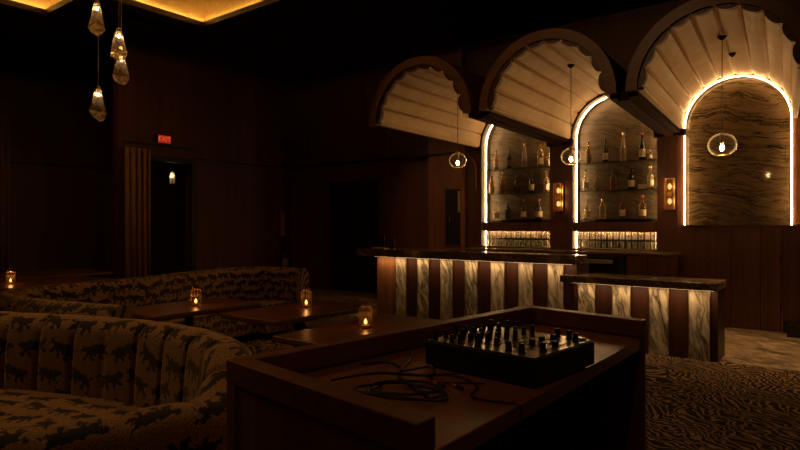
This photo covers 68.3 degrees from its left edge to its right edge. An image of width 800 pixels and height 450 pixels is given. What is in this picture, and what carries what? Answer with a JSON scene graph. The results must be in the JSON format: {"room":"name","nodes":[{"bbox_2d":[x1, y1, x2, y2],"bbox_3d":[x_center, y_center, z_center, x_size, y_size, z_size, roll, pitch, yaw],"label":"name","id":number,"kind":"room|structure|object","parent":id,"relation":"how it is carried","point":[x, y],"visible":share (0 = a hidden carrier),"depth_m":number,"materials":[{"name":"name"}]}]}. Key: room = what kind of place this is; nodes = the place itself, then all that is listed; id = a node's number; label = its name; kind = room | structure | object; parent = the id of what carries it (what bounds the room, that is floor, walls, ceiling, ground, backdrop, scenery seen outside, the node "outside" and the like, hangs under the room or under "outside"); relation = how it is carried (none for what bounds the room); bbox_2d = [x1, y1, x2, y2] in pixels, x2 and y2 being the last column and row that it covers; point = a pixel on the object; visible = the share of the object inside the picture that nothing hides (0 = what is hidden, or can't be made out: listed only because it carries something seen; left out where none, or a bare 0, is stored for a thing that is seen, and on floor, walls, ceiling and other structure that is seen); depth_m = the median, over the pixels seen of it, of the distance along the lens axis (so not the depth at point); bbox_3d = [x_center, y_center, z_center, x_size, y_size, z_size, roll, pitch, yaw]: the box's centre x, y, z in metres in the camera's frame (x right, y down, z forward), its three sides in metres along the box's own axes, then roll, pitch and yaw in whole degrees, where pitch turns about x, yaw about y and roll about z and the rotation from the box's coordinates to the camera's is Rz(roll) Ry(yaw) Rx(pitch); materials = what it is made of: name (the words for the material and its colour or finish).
{"room":"cocktail lounge bar","nodes":[
{"label":"cocktail lounge bar","id":0,"kind":"room"},
{"bbox_2d":[0,67,184,278],"bbox_3d":[-8.944,-0.970,12.491,0.200,4.900,10.930,0,0,37],"label":"wall","id":1,"kind":"structure","parent":0,"point":[61,218],"depth_m":13.86,"materials":[{"name":"brown wood"}]},
{"bbox_2d":[10,161,184,175],"bbox_3d":[-8.923,-1.375,12.330,0.030,0.050,10.700,0,0,37],"label":"trim","id":2,"kind":"structure","parent":1,"relation":"attached to","point":[14,162],"depth_m":13.90,"materials":[{"name":"paint"}]},
{"bbox_2d":[113,42,288,278],"bbox_3d":[-3.951,-0.970,12.756,0.200,4.900,4.430,0,0,37],"label":"wall","id":3,"kind":"structure","parent":0,"point":[215,111],"depth_m":12.61,"materials":[{"name":"brown wood"}]},
{"bbox_2d":[156,134,170,144],"bbox_3d":[-4.649,-1.677,11.584,0.111,0.175,0.290,0,0,37],"label":"exit sign","id":4,"kind":"object","parent":3,"relation":"attached to","point":[160,139],"visible":1,"depth_m":11.53,"materials":[{"name":"red plastic"}]},
{"bbox_2d":[151,155,195,270],"bbox_3d":[-4.559,0.060,11.767,0.040,2.840,1.080,0,0,37],"label":"trim","id":5,"kind":"structure","parent":3,"relation":"attached to","point":[192,162],"depth_m":12.13,"materials":[{"name":"paint"}]},
{"bbox_2d":[124,140,284,168],"bbox_3d":[-3.913,-1.465,12.620,0.025,0.230,4.060,0,0,37],"label":"trim","id":6,"kind":"structure","parent":3,"relation":"attached to","point":[125,141],"depth_m":12.36,"materials":[{"name":"paint"}]},
{"bbox_2d":[280,249,289,266],"bbox_3d":[-2.729,0.815,14.037,0.179,0.490,0.188,0,0,37],"label":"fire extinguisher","id":7,"kind":"object","parent":3,"relation":"attached to","point":[284,257],"visible":0.88,"depth_m":13.96,"materials":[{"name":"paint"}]},
{"bbox_2d":[0,0,674,86],"bbox_3d":[-2.677,-3.895,7.682,16.000,0.950,10.930,0,0,37],"label":"ceiling","id":8,"kind":"structure","parent":0,"point":[311,39],"depth_m":10.54,"materials":[{"name":"paint"}]},
{"bbox_2d":[88,0,104,35],"bbox_3d":[-2.826,-3.062,5.497,0.154,2.605,0.162,0,0,37],"label":"crystal pendant","id":9,"kind":"object","parent":8,"relation":"hanging from","point":[96,26],"visible":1,"depth_m":5.47,"materials":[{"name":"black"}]},
{"bbox_2d":[89,36,106,121],"bbox_3d":[-2.917,-2.683,5.699,0.151,3.365,0.168,0,0,37],"label":"crystal pendant","id":10,"kind":"object","parent":8,"relation":"hanging from","point":[97,109],"visible":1,"depth_m":5.67,"materials":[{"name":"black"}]},
{"bbox_2d":[110,0,126,60],"bbox_3d":[-2.619,-2.942,5.502,0.154,2.845,0.156,0,0,37],"label":"crystal pendant","id":11,"kind":"object","parent":8,"relation":"hanging from","point":[118,48],"visible":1,"depth_m":5.47,"materials":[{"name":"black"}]},
{"bbox_2d":[112,0,129,84],"bbox_3d":[-2.704,-2.861,5.722,0.148,3.008,0.177,0,0,37],"label":"crystal pendant","id":12,"kind":"object","parent":8,"relation":"hanging from","point":[120,73],"visible":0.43,"depth_m":5.68,"materials":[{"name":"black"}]},
{"bbox_2d":[0,0,310,33],"bbox_3d":[-3.765,-3.417,7.332,6.340,0.095,5.490,0,0,37],"label":"trim","id":13,"kind":"structure","parent":8,"relation":"attached to","point":[62,10],"depth_m":9.39,"materials":[{"name":"gold metal"}]},
{"bbox_2d":[170,171,174,183],"bbox_3d":[-5.064,-2.160,13.113,0.110,2.480,0.095,0,0,37],"label":"lantern","id":14,"kind":"object","parent":8,"relation":"hanging from","point":[173,175],"visible":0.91,"depth_m":13.13,"materials":[{"name":"clear glass"}]},
{"bbox_2d":[428,44,464,249],"bbox_3d":[0.902,-0.970,11.434,0.770,4.900,0.120,0,0,37],"label":"wall","id":15,"kind":"structure","parent":0,"point":[441,175],"depth_m":11.42,"materials":[{"name":"brown wood"}]},
{"bbox_2d":[444,188,461,245],"bbox_3d":[1.010,-0.152,11.256,0.378,1.105,0.029,0,0,37],"label":"upper cabinet","id":16,"kind":"object","parent":15,"relation":"attached to","point":[452,196],"visible":1,"depth_m":11.25,"materials":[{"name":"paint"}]},
{"bbox_2d":[463,152,476,188],"bbox_3d":[1.207,-1.063,11.212,0.566,0.786,0.036,0,0,37],"label":"trim","id":17,"kind":"structure","parent":15,"relation":"attached to","point":[468,155],"depth_m":11.04,"materials":[{"name":"brown wood"}]},
{"bbox_2d":[234,315,799,449],"bbox_3d":[-3.511,1.530,6.595,16.000,0.100,8.190,0,0,37],"label":"floor","id":18,"kind":"structure","parent":0,"point":[691,404],"depth_m":4.89,"materials":[{"name":"carpet"}]},
{"bbox_2d":[0,275,110,291],"bbox_3d":[-4.661,1.105,7.642,1.200,0.750,1.550,0,0,37],"label":"table","id":19,"kind":"object","parent":18,"relation":"on","point":[19,283],"visible":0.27,"depth_m":7.62,"materials":[{"name":"brown wood"}]},
{"bbox_2d":[6,268,14,283],"bbox_3d":[-4.820,0.632,7.303,0.097,0.194,0.097,0,0,37],"label":"candle holder","id":20,"kind":"object","parent":19,"relation":"on","point":[10,282],"visible":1,"depth_m":7.30,"materials":[{"name":"clear glass"}]},
{"bbox_2d":[0,269,112,279],"bbox_3d":[-5.452,1.105,8.911,1.100,0.750,1.700,0,0,37],"label":"table","id":21,"kind":"object","parent":18,"relation":"on","point":[64,272],"visible":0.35,"depth_m":8.88,"materials":[{"name":"brown wood"}]},
{"bbox_2d":[0,311,251,449],"bbox_3d":[-2.457,1.026,3.373,3.847,0.907,1.721,0,0,37],"label":"sofa","id":22,"kind":"object","parent":18,"relation":"on","point":[68,381],"visible":0.92,"depth_m":3.28,"materials":[{"name":"fabric"}]},
{"bbox_2d":[125,147,150,277],"bbox_3d":[-4.930,0.010,11.075,0.097,2.900,0.502,0,0,30],"label":"curtain","id":23,"kind":"object","parent":18,"relation":"on","point":[137,160],"visible":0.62,"depth_m":11.07,"materials":[{"name":"fabric"}]},
{"bbox_2d":[0,267,308,337],"bbox_3d":[-2.169,1.000,6.369,1.966,0.840,3.930,0,0,24],"label":"banquette","id":24,"kind":"object","parent":18,"relation":"on","point":[269,286],"visible":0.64,"depth_m":6.88,"materials":[{"name":"fabric"}]},
{"bbox_2d":[129,297,260,326],"bbox_3d":[-1.907,1.105,5.333,0.680,0.750,1.100,0,0,37],"label":"table","id":25,"kind":"object","parent":18,"relation":"on","point":[174,310],"visible":0.44,"depth_m":5.22,"materials":[{"name":"brown wood"}]},
{"bbox_2d":[190,284,201,306],"bbox_3d":[-1.842,0.632,5.321,0.097,0.194,0.097,0,0,37],"label":"candle holder","id":26,"kind":"object","parent":25,"relation":"on","point":[195,304],"visible":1,"depth_m":5.32,"materials":[{"name":"clear glass"}]},
{"bbox_2d":[221,300,369,346],"bbox_3d":[-0.877,1.105,5.116,0.680,0.750,1.110,0,0,37],"label":"table","id":27,"kind":"object","parent":18,"relation":"on","point":[280,315],"visible":0.48,"depth_m":4.92,"materials":[{"name":"brown wood"}]},
{"bbox_2d":[301,285,311,307],"bbox_3d":[-0.831,0.632,5.225,0.097,0.194,0.097,0,0,37],"label":"candle holder","id":28,"kind":"object","parent":27,"relation":"on","point":[305,305],"visible":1,"depth_m":5.25,"materials":[{"name":"clear glass"}]},
{"bbox_2d":[272,314,441,346],"bbox_3d":[-0.160,1.105,4.144,0.800,0.750,1.220,0,0,37],"label":"table","id":29,"kind":"object","parent":18,"relation":"on","point":[384,322],"visible":0.23,"depth_m":4.12,"materials":[{"name":"brown wood"}]},
{"bbox_2d":[359,300,372,328],"bbox_3d":[-0.244,0.632,4.183,0.097,0.194,0.097,0,0,37],"label":"candle holder","id":30,"kind":"object","parent":29,"relation":"on","point":[363,326],"visible":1,"depth_m":4.19,"materials":[{"name":"clear glass"}]},
{"bbox_2d":[226,305,645,449],"bbox_3d":[0.281,0.955,2.284,0.845,1.050,1.903,0,0,37],"label":"booth","id":31,"kind":"object","parent":18,"relation":"on","point":[285,399],"visible":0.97,"depth_m":1.93,"materials":[{"name":"brown wood"}]},
{"bbox_2d":[331,350,435,380],"bbox_3d":[0.044,0.487,2.056,0.314,0.048,0.529,0,0,31],"label":"cable","id":32,"kind":"object","parent":31,"relation":"on","point":[411,351],"visible":0.99,"depth_m":1.88,"materials":[{"name":"black rubber"}]},
{"bbox_2d":[351,361,448,401],"bbox_3d":[0.000,0.497,1.917,0.287,0.028,0.529,0,0,0],"label":"cable","id":33,"kind":"object","parent":31,"relation":"on","point":[369,391],"visible":0.97,"depth_m":1.75,"materials":[{"name":"black rubber"}]},
{"bbox_2d":[433,381,445,387],"bbox_3d":[0.124,0.505,1.878,0.012,0.012,0.060,0,0,-33],"label":"plug","id":34,"kind":"object","parent":31,"relation":"on","point":[435,382],"visible":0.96,"depth_m":1.86,"materials":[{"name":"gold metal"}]},
{"bbox_2d":[450,383,463,389],"bbox_3d":[0.177,0.505,1.849,0.012,0.012,0.060,0,0,-33],"label":"plug","id":35,"kind":"object","parent":31,"relation":"on","point":[451,384],"visible":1,"depth_m":1.84,"materials":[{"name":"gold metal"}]},
{"bbox_2d":[430,373,484,383],"bbox_3d":[0.188,0.506,1.946,0.177,0.005,0.122,0,0,3],"label":"cable","id":36,"kind":"object","parent":31,"relation":"on","point":[446,373],"visible":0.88,"depth_m":1.89,"materials":[{"name":"black rubber"}]},
{"bbox_2d":[445,373,522,449],"bbox_3d":[0.227,0.752,1.818,0.109,0.501,0.403,0,0,-31],"label":"cable","id":37,"kind":"object","parent":31,"relation":"hanging from","point":[473,391],"visible":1,"depth_m":1.69,"materials":[{"name":"black rubber"}]},
{"bbox_2d":[426,319,593,386],"bbox_3d":[0.398,0.444,2.137,0.450,0.136,0.420,0,0,43],"label":"mixer","id":38,"kind":"object","parent":31,"relation":"on","point":[531,358],"visible":1,"depth_m":2.02,"materials":[{"name":"black plastic"}]},
{"bbox_2d":[574,283,724,361],"bbox_3d":[2.885,1.092,6.960,1.592,0.776,0.545,0,0,37],"label":"bar","id":39,"kind":"object","parent":18,"relation":"on","point":[690,324],"depth_m":6.65,"materials":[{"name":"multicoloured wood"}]},
{"bbox_2d":[560,273,725,290],"bbox_3d":[2.838,0.662,6.992,1.741,0.084,0.570,0,0,37],"label":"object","id":40,"kind":"object","parent":39,"relation":"on","point":[700,284],"visible":1,"depth_m":6.75,"materials":[{"name":"stone"}]},
{"bbox_2d":[289,0,799,331],"bbox_3d":[2.161,-0.970,10.701,12.000,4.900,0.250,0,0,37],"label":"wall","id":41,"kind":"structure","parent":0,"point":[329,114],"depth_m":12.05,"materials":[{"name":"brown wood"}]},
{"bbox_2d":[334,180,377,292],"bbox_3d":[-0.947,0.250,13.098,1.390,2.460,0.070,0,0,37],"label":"door","id":42,"kind":"structure","parent":41,"relation":"in","point":[355,202],"depth_m":13.13,"materials":[{"name":"paint"}]},
{"bbox_2d":[285,151,461,168],"bbox_3d":[-0.760,-1.370,12.693,4.940,0.040,0.145,0,0,37],"label":"trim","id":43,"kind":"structure","parent":41,"relation":"attached to","point":[448,153],"depth_m":12.54,"materials":[{"name":"paint"}]},
{"bbox_2d":[369,56,485,167],"bbox_3d":[1.147,-1.576,9.308,1.813,1.438,3.186,0,0,37],"label":"canopy","id":44,"kind":"object","parent":41,"relation":"attached to","point":[457,153],"depth_m":8.72,"materials":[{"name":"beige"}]},
{"bbox_2d":[481,124,549,247],"bbox_3d":[2.168,-0.875,10.765,1.348,2.529,0.360,0,0,37],"label":"arched niche","id":45,"kind":"object","parent":41,"relation":"attached to","point":[494,138],"visible":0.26,"depth_m":10.97,"materials":[{"name":"stone"}]},
{"bbox_2d":[489,176,493,193],"bbox_3d":[1.728,-0.748,11.115,0.097,0.343,0.095,0,0,37],"label":"bottle","id":46,"kind":"object","parent":45,"relation":"on","point":[491,183],"visible":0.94,"depth_m":11.08,"materials":[{"name":"orange glass"}]},
{"bbox_2d":[494,150,498,168],"bbox_3d":[1.804,-1.218,11.057,0.091,0.364,0.089,0,0,37],"label":"bottle","id":47,"kind":"object","parent":45,"relation":"on","point":[496,159],"visible":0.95,"depth_m":11.03,"materials":[{"name":"brown glass"}]},
{"bbox_2d":[494,202,498,219],"bbox_3d":[1.804,-0.268,11.057,0.102,0.333,0.099,0,0,37],"label":"bottle","id":48,"kind":"object","parent":45,"relation":"on","point":[496,215],"visible":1,"depth_m":11.04,"materials":[{"name":"glass"}]},
{"bbox_2d":[500,172,504,193],"bbox_3d":[1.907,-0.778,10.978,0.093,0.404,0.091,0,0,37],"label":"bottle","id":49,"kind":"object","parent":45,"relation":"on","point":[502,181],"visible":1,"depth_m":10.94,"materials":[{"name":"brown glass"}]},
{"bbox_2d":[505,203,510,219],"bbox_3d":[1.996,-0.253,10.909,0.104,0.303,0.101,0,0,37],"label":"bottle","id":50,"kind":"object","parent":45,"relation":"on","point":[507,209],"visible":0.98,"depth_m":10.87,"materials":[{"name":"green glass"}]},
{"bbox_2d":[507,146,510,167],"bbox_3d":[2.013,-1.243,10.896,0.085,0.414,0.083,0,0,37],"label":"bottle","id":51,"kind":"object","parent":45,"relation":"on","point":[508,154],"visible":0.94,"depth_m":10.86,"materials":[{"name":"black glass"}]},
{"bbox_2d":[513,175,519,192],"bbox_3d":[2.133,-0.743,10.804,0.124,0.333,0.121,0,0,37],"label":"bottle","id":52,"kind":"object","parent":45,"relation":"on","point":[516,189],"visible":0.98,"depth_m":10.77,"materials":[{"name":"black glass"}]},
{"bbox_2d":[483,192,549,194],"bbox_3d":[2.176,-0.571,10.775,1.340,0.008,0.287,0,0,38],"label":"glass shelf","id":53,"kind":"object","parent":45,"relation":"attached to","point":[484,193],"depth_m":10.85,"materials":[{"name":"clear glass"}]},
{"bbox_2d":[485,166,549,170],"bbox_3d":[2.176,-1.031,10.775,1.340,0.008,0.287,0,0,38],"label":"glass shelf","id":54,"kind":"object","parent":45,"relation":"attached to","point":[534,168],"depth_m":10.81,"materials":[{"name":"clear glass"}]},
{"bbox_2d":[488,237,549,238],"bbox_3d":[2.179,0.241,10.779,1.340,0.006,0.277,0,0,38],"label":"shelf","id":55,"kind":"object","parent":45,"relation":"attached to","point":[488,237],"depth_m":10.92,"materials":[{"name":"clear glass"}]},
{"bbox_2d":[521,199,525,218],"bbox_3d":[2.243,-0.283,10.720,0.102,0.364,0.099,0,0,37],"label":"bottle","id":56,"kind":"object","parent":45,"relation":"on","point":[523,207],"visible":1,"depth_m":10.68,"materials":[{"name":"brown glass"}]},
{"bbox_2d":[522,143,526,166],"bbox_3d":[2.259,-1.258,10.707,0.092,0.444,0.090,0,0,37],"label":"bottle","id":57,"kind":"object","parent":45,"relation":"on","point":[524,144],"visible":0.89,"depth_m":10.73,"materials":[{"name":"clear glass"}]},
{"bbox_2d":[529,170,533,192],"bbox_3d":[2.368,-0.778,10.624,0.093,0.404,0.091,0,0,37],"label":"bottle","id":58,"kind":"object","parent":45,"relation":"on","point":[531,180],"visible":1,"depth_m":10.59,"materials":[{"name":"black glass"}]},
{"bbox_2d":[535,199,542,218],"bbox_3d":[2.482,-0.283,10.536,0.126,0.364,0.123,0,0,37],"label":"bottle","id":59,"kind":"object","parent":45,"relation":"on","point":[538,211],"visible":1,"depth_m":10.49,"materials":[{"name":"brown glass"}]},
{"bbox_2d":[537,144,543,165],"bbox_3d":[2.504,-1.238,10.519,0.114,0.404,0.111,0,0,37],"label":"bottle","id":60,"kind":"object","parent":45,"relation":"on","point":[540,161],"visible":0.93,"depth_m":10.50,"materials":[{"name":"clear glass"}]},
{"bbox_2d":[543,171,548,191],"bbox_3d":[2.594,-0.768,10.450,0.102,0.384,0.099,0,0,37],"label":"bottle","id":61,"kind":"object","parent":45,"relation":"on","point":[545,186],"visible":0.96,"depth_m":10.42,"materials":[{"name":"clear glass"}]},
{"bbox_2d":[469,110,567,144],"bbox_3d":[1.851,-1.410,8.780,0.310,0.110,3.026,0,0,34],"label":"trim","id":62,"kind":"structure","parent":41,"relation":"attached to","point":[488,117],"depth_m":8.33,"materials":[{"name":"brown wood"}]},
{"bbox_2d":[479,28,627,164],"bbox_3d":[2.564,-1.544,8.221,1.881,1.502,3.186,0,0,37],"label":"canopy","id":63,"kind":"object","parent":41,"relation":"attached to","point":[570,148],"depth_m":7.64,"materials":[{"name":"beige wood"}]},
{"bbox_2d":[553,183,562,211],"bbox_3d":[2.691,-0.470,10.032,0.136,0.480,0.105,0,0,37],"label":"wall sconce","id":64,"kind":"object","parent":41,"relation":"attached to","point":[558,186],"visible":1,"depth_m":10.03,"materials":[{"name":"gold metal"}]},
{"bbox_2d":[546,139,573,146],"bbox_3d":[2.726,-1.400,10.058,0.460,0.100,0.078,0,0,37],"label":"trim","id":65,"kind":"structure","parent":41,"relation":"attached to","point":[570,141],"depth_m":9.97,"materials":[{"name":"brown wood"}]},
{"bbox_2d":[573,95,656,249],"bbox_3d":[3.558,-0.875,9.698,1.348,2.529,0.360,0,0,37],"label":"arched niche","id":66,"kind":"object","parent":41,"relation":"attached to","point":[601,118],"visible":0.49,"depth_m":9.87,"materials":[{"name":"wood"}]},
{"bbox_2d":[583,170,587,190],"bbox_3d":[3.152,-0.758,10.022,0.093,0.364,0.091,0,0,37],"label":"bottle","id":67,"kind":"object","parent":66,"relation":"on","point":[585,184],"visible":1,"depth_m":10.00,"materials":[{"name":"clear glass"}]},
{"bbox_2d":[584,199,589,218],"bbox_3d":[3.176,-0.268,10.004,0.093,0.333,0.091,0,0,37],"label":"bottle","id":68,"kind":"object","parent":66,"relation":"on","point":[586,213],"visible":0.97,"depth_m":9.98,"materials":[{"name":"clear glass"}]},
{"bbox_2d":[586,142,590,162],"bbox_3d":[3.191,-1.223,9.992,0.093,0.374,0.091,0,0,37],"label":"bottle","id":69,"kind":"object","parent":66,"relation":"on","point":[588,151],"visible":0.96,"depth_m":9.96,"materials":[{"name":"brown glass"}]},
{"bbox_2d":[574,219,614,219],"bbox_3d":[3.566,-0.096,9.709,1.340,0.008,0.287,0,0,38],"label":"glass shelf","id":70,"kind":"object","parent":66,"relation":"attached to","point":[574,219],"depth_m":9.87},
{"bbox_2d":[594,171,599,189],"bbox_3d":[3.312,-0.738,9.900,0.093,0.323,0.091,0,0,37],"label":"bottle","id":71,"kind":"object","parent":66,"relation":"on","point":[596,185],"visible":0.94,"depth_m":9.88,"materials":[{"name":"clear glass"}]},
{"bbox_2d":[599,199,605,218],"bbox_3d":[3.378,-0.268,9.848,0.100,0.333,0.098,0,0,37],"label":"bottle","id":72,"kind":"object","parent":66,"relation":"on","point":[601,199],"visible":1,"depth_m":9.86,"materials":[{"name":"clear glass"}]},
{"bbox_2d":[603,138,607,161],"bbox_3d":[3.418,-1.238,9.818,0.089,0.404,0.087,0,0,37],"label":"bottle","id":73,"kind":"object","parent":66,"relation":"on","point":[605,148],"visible":0.94,"depth_m":9.78,"materials":[{"name":"black glass"}]},
{"bbox_2d":[610,168,616,189],"bbox_3d":[3.522,-0.758,9.738,0.100,0.364,0.098,0,0,37],"label":"bottle","id":74,"kind":"object","parent":66,"relation":"on","point":[613,180],"visible":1,"depth_m":9.71,"materials":[{"name":"brown glass"}]},
{"bbox_2d":[574,188,656,191],"bbox_3d":[3.566,-0.571,9.709,1.340,0.008,0.287,0,0,38],"label":"glass shelf","id":75,"kind":"object","parent":66,"relation":"attached to","point":[601,189],"depth_m":9.75,"materials":[{"name":"clear glass"}]},
{"bbox_2d":[576,159,656,165],"bbox_3d":[3.566,-1.031,9.709,1.340,0.008,0.287,0,0,38],"label":"glass shelf","id":76,"kind":"object","parent":66,"relation":"attached to","point":[628,162],"depth_m":9.74,"materials":[{"name":"clear glass"}]},
{"bbox_2d":[582,239,656,240],"bbox_3d":[3.569,0.241,9.713,1.340,0.006,0.277,0,0,38],"label":"shelf","id":77,"kind":"object","parent":66,"relation":"attached to","point":[582,239],"depth_m":9.72,"materials":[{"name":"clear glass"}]},
{"bbox_2d":[619,196,625,218],"bbox_3d":[3.637,-0.288,9.650,0.097,0.374,0.095,0,0,37],"label":"bottle","id":78,"kind":"object","parent":66,"relation":"on","point":[622,212],"visible":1,"depth_m":9.62,"materials":[{"name":"brown glass"}]},
{"bbox_2d":[620,132,625,160],"bbox_3d":[3.650,-1.273,9.640,0.096,0.475,0.094,0,0,37],"label":"bottle","id":79,"kind":"object","parent":66,"relation":"on","point":[623,133],"visible":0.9,"depth_m":9.66,"materials":[{"name":"clear glass"}]},
{"bbox_2d":[628,166,633,188],"bbox_3d":[3.751,-0.768,9.563,0.093,0.384,0.091,0,0,37],"label":"bottle","id":80,"kind":"object","parent":66,"relation":"on","point":[631,175],"visible":0.98,"depth_m":9.53,"materials":[{"name":"black glass"}]},
{"bbox_2d":[638,195,645,218],"bbox_3d":[3.885,-0.288,9.459,0.118,0.374,0.115,0,0,37],"label":"bottle","id":81,"kind":"object","parent":66,"relation":"on","point":[642,206],"visible":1,"depth_m":9.42,"materials":[{"name":"glass"}]},
{"bbox_2d":[639,132,645,159],"bbox_3d":[3.885,-1.258,9.459,0.102,0.444,0.099,0,0,37],"label":"bottle","id":82,"kind":"object","parent":66,"relation":"on","point":[642,147],"visible":0.93,"depth_m":9.43,"materials":[{"name":"black glass"}]},
{"bbox_2d":[638,184,646,188],"bbox_3d":[3.878,-0.613,9.440,0.100,0.074,0.100,0,0,37],"label":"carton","id":83,"kind":"object","parent":66,"relation":"on","point":[640,186],"visible":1,"depth_m":9.40,"materials":[{"name":"brown cardboard"}]},
{"bbox_2d":[647,147,651,158],"bbox_3d":[3.974,-1.137,9.392,0.081,0.202,0.079,0,0,37],"label":"bottle","id":84,"kind":"object","parent":66,"relation":"on","point":[648,156],"visible":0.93,"depth_m":9.38,"materials":[{"name":"clear glass"}]},
{"bbox_2d":[647,166,653,187],"bbox_3d":[3.982,-0.758,9.386,0.106,0.364,0.103,0,0,37],"label":"bottle","id":85,"kind":"object","parent":66,"relation":"on","point":[649,182],"visible":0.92,"depth_m":9.35,"materials":[{"name":"clear glass"}]},
{"bbox_2d":[610,91,679,135],"bbox_3d":[3.260,-1.410,7.699,0.309,0.110,3.037,0,0,33],"label":"trim","id":86,"kind":"structure","parent":41,"relation":"attached to","point":[635,104],"depth_m":7.20,"materials":[{"name":"brown wood"}]},
{"bbox_2d":[664,178,674,209],"bbox_3d":[4.093,-0.470,8.957,0.136,0.480,0.105,0,0,37],"label":"wall sconce","id":87,"kind":"object","parent":41,"relation":"attached to","point":[669,183],"visible":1,"depth_m":8.96,"materials":[{"name":"gold metal"}]},
{"bbox_2d":[654,128,685,137],"bbox_3d":[4.111,-1.400,8.995,0.450,0.100,0.078,0,0,37],"label":"trim","id":88,"kind":"structure","parent":41,"relation":"attached to","point":[683,130],"depth_m":8.91,"materials":[{"name":"brown wood"}]},
{"bbox_2d":[625,0,799,155],"bbox_3d":[3.972,-1.542,7.141,1.937,1.507,3.431,0,0,37],"label":"canopy","id":89,"kind":"object","parent":41,"relation":"attached to","point":[721,37],"depth_m":6.52,"materials":[{"name":"beige wood"}]},
{"bbox_2d":[728,52,735,56],"bbox_3d":[4.139,-2.115,7.349,0.090,0.050,0.090,0,0,37],"label":"ceiling hook","id":90,"kind":"object","parent":89,"relation":"attached to","point":[732,54],"visible":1,"depth_m":7.33,"materials":[{"name":"black metal"}]},
{"bbox_2d":[684,75,792,224],"bbox_3d":[4.864,-1.075,8.532,1.370,2.150,0.140,0,0,37],"label":"arched niche","id":91,"kind":"object","parent":41,"relation":"attached to","point":[753,184],"visible":0.96,"depth_m":8.54,"materials":[{"name":"stone"}]},
{"bbox_2d":[683,225,794,225],"bbox_3d":[4.830,0.008,8.463,1.400,0.020,0.050,0,0,37],"label":"trim","id":92,"kind":"structure","parent":41,"relation":"attached to","point":[683,225],"depth_m":8.42,"materials":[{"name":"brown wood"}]},
{"bbox_2d":[704,226,781,331],"bbox_3d":[4.874,0.745,8.422,0.970,1.450,0.058,0,0,37],"label":"wall panel","id":93,"kind":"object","parent":41,"relation":"in","point":[731,253],"depth_m":8.38,"materials":[{"name":"brown wood"}]},
{"bbox_2d":[782,226,782,331],"bbox_3d":[5.272,0.750,8.137,0.007,1.460,0.030,0,0,37],"label":"trim","id":94,"kind":"structure","parent":41,"relation":"attached to","point":[782,226],"depth_m":8.13,"materials":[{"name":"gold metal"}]},
{"bbox_2d":[783,321,799,337],"bbox_3d":[5.709,1.400,7.569,1.357,0.160,0.400,0,0,37],"label":"baseboard","id":95,"kind":"structure","parent":41,"relation":"attached to","point":[792,328],"depth_m":7.76,"materials":[{"name":"paint"}]},
{"bbox_3d":[-2.560,-1.930,13.994,0.180,0.220,0.253,0,0,37],"label":"wall speaker","id":96,"kind":"object","parent":41,"relation":"attached to","visible":0},
{"bbox_2d":[286,139,289,146],"bbox_3d":[-2.636,-1.930,13.894,0.150,0.180,0.002,0,0,38],"label":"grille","id":97,"kind":"object","parent":96,"relation":"attached to","point":[287,140],"depth_m":13.89,"materials":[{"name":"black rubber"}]},
{"bbox_2d":[309,288,799,370],"bbox_3d":[-0.071,1.529,11.077,16.000,0.102,3.110,0,0,37],"label":"floor tile","id":98,"kind":"structure","parent":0,"point":[762,348],"depth_m":7.42,"materials":[{"name":"stone"}]},
{"bbox_2d":[377,257,588,319],"bbox_3d":[1.028,0.987,8.510,3.240,0.986,0.525,0,0,37],"label":"bar","id":99,"kind":"object","parent":98,"relation":"on","point":[439,289],"depth_m":8.36,"materials":[{"name":"brown wood"}]},
{"bbox_2d":[357,248,586,264],"bbox_3d":[0.902,0.437,8.610,3.608,0.114,0.560,0,0,37],"label":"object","id":100,"kind":"object","parent":99,"relation":"on","point":[519,257],"visible":0.91,"depth_m":8.15,"materials":[{"name":"stone"}]},
{"bbox_2d":[380,237,385,247],"bbox_3d":[-0.288,0.284,9.612,0.120,0.190,0.060,0,0,37],"label":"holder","id":101,"kind":"object","parent":100,"relation":"on","point":[382,239],"visible":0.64,"depth_m":9.60,"materials":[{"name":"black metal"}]},
{"bbox_2d":[392,237,395,248],"bbox_3d":[-0.100,0.286,9.430,0.064,0.185,0.064,0,0,37],"label":"bottle","id":102,"kind":"object","parent":100,"relation":"on","point":[393,241],"visible":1,"depth_m":9.40,"materials":[{"name":"black glass"}]},
{"bbox_2d":[462,247,680,276],"bbox_3d":[2.690,0.948,9.813,3.560,1.065,0.506,0,0,37],"label":"bar cabinet","id":103,"kind":"object","parent":98,"relation":"on","point":[664,264],"visible":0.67,"depth_m":8.87,"materials":[{"name":"brown wood"}]},
{"bbox_2d":[462,247,680,255],"bbox_3d":[2.690,0.432,9.813,3.560,0.035,0.506,0,0,38],"label":"countertop","id":104,"kind":"structure","parent":103,"relation":"on","point":[470,248],"depth_m":9.53,"materials":[{"name":"stone"}]},
{"bbox_2d":[587,254,625,274],"bbox_3d":[3.246,0.970,9.282,0.670,1.020,0.480,0,0,37],"label":"fridge","id":105,"kind":"object","parent":98,"relation":"on","point":[598,263],"visible":0.29,"depth_m":9.07,"materials":[{"name":"black metal"}]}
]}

